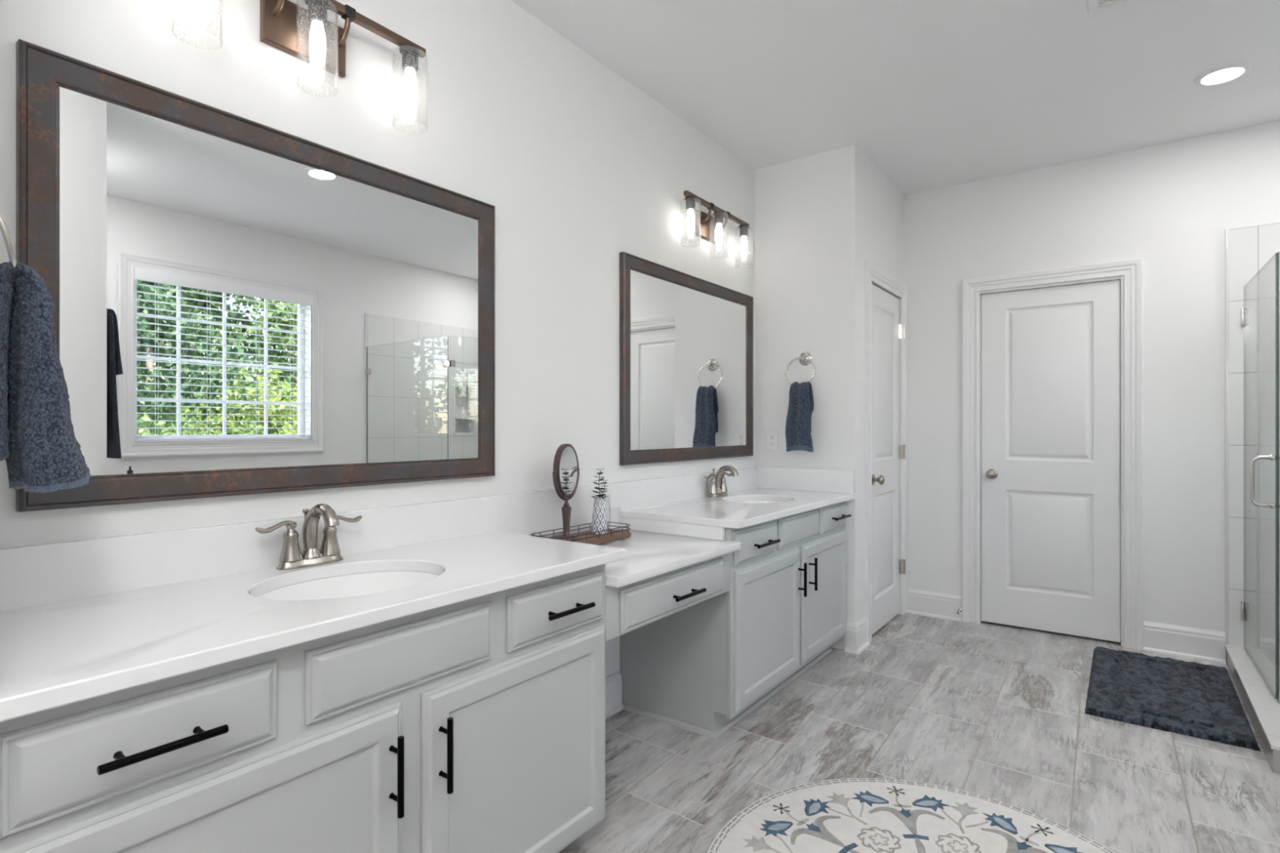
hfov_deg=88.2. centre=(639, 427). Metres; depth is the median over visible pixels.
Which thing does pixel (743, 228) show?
socket
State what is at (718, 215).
socket
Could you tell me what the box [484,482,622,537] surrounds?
backsplash
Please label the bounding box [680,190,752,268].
vanity light
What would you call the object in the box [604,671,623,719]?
baseboard
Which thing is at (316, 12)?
socket
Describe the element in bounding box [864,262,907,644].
door
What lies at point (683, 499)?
countertop
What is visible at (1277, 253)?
shower panel
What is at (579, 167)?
wall
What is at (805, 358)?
towel ring
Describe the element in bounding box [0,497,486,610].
backsplash
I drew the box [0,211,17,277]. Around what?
towel ring
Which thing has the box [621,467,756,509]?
backsplash
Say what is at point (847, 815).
round rug
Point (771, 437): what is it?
receptacle
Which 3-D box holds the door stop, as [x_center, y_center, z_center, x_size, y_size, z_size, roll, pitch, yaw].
[1.987,1.144,4.113,0.024,0.024,0.068,0,0,36]
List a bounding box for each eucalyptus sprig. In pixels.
[591,468,607,498]
[600,480,608,501]
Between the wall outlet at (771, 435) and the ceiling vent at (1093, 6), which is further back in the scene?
the wall outlet at (771, 435)
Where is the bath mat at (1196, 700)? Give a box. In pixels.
[1084,646,1260,751]
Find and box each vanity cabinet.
[0,564,604,852]
[619,501,851,738]
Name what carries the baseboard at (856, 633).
attached to the wall at (820, 218)
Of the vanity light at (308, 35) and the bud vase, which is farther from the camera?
the bud vase
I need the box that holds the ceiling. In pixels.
[511,0,1279,195]
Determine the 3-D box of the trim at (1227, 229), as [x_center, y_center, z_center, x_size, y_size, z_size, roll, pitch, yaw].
[3.023,0.047,3.402,0.013,2.140,0.016,0,0,36]
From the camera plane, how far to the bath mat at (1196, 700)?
2.92 m
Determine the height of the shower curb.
0.097 m
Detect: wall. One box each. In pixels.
[0,0,755,677]
[755,144,903,649]
[903,120,1279,666]
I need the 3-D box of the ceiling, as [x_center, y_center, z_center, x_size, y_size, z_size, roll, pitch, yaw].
[1.046,-1.581,1.304,3.930,0.100,6.140,0,0,36]
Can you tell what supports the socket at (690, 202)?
attached to the vanity light at (708, 228)
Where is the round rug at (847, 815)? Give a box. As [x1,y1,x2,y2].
[706,777,1115,852]
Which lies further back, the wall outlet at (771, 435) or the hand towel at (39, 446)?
the wall outlet at (771, 435)
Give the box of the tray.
[530,521,631,544]
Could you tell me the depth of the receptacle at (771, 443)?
3.85 m
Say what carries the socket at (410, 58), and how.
attached to the vanity light at (308, 35)
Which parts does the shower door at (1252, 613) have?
pull handle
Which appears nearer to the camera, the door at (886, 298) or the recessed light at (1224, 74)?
the recessed light at (1224, 74)
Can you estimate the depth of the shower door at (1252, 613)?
3.09 m
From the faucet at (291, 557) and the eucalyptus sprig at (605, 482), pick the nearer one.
the faucet at (291, 557)
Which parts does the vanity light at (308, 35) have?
lamp shade, bulb, arm, lamp shade, bulb, arm, lamp shade, bulb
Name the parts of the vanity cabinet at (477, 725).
drawer, handle, door, handle, false drawer, handle, door, drawer, handle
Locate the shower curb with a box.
[1225,644,1279,773]
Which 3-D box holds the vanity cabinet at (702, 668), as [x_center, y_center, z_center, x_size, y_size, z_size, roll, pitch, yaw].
[0.535,0.798,3.211,0.603,0.828,1.316,0,0,36]
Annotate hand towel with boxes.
[0,262,91,492]
[785,381,813,452]
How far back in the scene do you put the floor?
2.48 m
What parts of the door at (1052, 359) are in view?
knob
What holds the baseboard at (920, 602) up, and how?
attached to the wall at (1171, 206)
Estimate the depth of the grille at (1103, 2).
2.35 m
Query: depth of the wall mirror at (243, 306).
1.63 m
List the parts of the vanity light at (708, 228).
lamp shade, bulb, arm, lamp shade, bulb, arm, lamp shade, bulb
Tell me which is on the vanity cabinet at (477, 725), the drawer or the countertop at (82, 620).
the countertop at (82, 620)
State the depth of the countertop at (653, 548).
2.45 m
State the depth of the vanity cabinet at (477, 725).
1.30 m
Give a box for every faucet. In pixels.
[254,503,361,569]
[704,465,738,497]
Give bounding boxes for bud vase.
[591,496,608,534]
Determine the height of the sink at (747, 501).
0.159 m
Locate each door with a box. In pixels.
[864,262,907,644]
[961,257,1143,650]
[1240,253,1279,698]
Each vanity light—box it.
[170,0,427,133]
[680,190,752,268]
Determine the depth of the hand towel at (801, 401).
3.65 m
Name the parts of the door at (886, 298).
knob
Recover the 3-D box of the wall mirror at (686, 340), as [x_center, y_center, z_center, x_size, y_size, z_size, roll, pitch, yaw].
[0.286,-0.299,3.357,0.029,0.925,1.226,0,0,36]
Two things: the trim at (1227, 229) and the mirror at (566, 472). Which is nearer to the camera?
the mirror at (566, 472)
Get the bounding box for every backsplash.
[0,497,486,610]
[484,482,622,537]
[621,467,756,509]
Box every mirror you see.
[16,39,494,511]
[551,443,582,541]
[619,251,753,465]
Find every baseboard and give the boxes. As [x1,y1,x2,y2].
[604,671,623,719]
[844,616,869,654]
[906,588,961,622]
[1143,621,1226,664]
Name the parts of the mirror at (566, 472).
stem, glass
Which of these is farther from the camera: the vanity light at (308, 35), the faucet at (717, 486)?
the faucet at (717, 486)
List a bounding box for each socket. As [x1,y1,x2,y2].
[304,0,330,26]
[399,44,421,72]
[684,195,697,210]
[713,211,724,225]
[738,224,749,236]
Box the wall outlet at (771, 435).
[766,430,777,450]
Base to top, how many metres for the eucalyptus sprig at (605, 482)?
0.193 m
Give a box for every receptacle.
[768,435,774,439]
[768,441,774,446]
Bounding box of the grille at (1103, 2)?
[1100,0,1119,6]
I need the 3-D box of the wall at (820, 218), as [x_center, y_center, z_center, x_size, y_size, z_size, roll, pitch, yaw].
[1.211,-0.159,4.139,0.594,2.743,0.977,0,0,36]
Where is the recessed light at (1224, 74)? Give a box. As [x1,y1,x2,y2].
[1194,62,1251,86]
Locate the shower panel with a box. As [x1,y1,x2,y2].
[1276,251,1279,703]
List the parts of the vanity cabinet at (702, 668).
shoe molding, drawer, door, handle, frame, false drawer, handle, handle, door, drawer, handle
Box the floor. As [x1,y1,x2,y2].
[558,613,1279,852]
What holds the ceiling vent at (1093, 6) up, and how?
in the ceiling
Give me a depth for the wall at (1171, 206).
3.56 m
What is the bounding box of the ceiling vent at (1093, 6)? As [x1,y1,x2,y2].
[1086,0,1132,13]
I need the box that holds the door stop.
[956,608,961,614]
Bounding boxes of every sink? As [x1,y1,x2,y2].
[256,570,438,599]
[734,500,782,503]
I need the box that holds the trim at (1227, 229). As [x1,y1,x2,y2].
[1225,228,1228,644]
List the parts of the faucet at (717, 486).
handle, plate, handle, spout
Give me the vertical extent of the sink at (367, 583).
0.159 m
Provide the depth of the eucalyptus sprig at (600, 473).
2.55 m
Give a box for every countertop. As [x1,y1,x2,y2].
[0,497,626,722]
[484,482,740,587]
[620,466,854,528]
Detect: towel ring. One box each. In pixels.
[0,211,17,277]
[784,351,814,385]
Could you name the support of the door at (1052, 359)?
in the wall at (1171, 206)
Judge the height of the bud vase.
0.142 m
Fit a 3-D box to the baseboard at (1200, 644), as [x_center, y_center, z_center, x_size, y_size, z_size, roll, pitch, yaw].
[2.879,1.134,3.501,0.336,0.156,0.028,0,0,36]
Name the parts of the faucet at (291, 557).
handle, lift rod, plate, spout, handle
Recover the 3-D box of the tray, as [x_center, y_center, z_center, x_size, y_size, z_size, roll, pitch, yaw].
[-0.215,0.407,2.483,0.170,0.054,0.425,0,0,36]

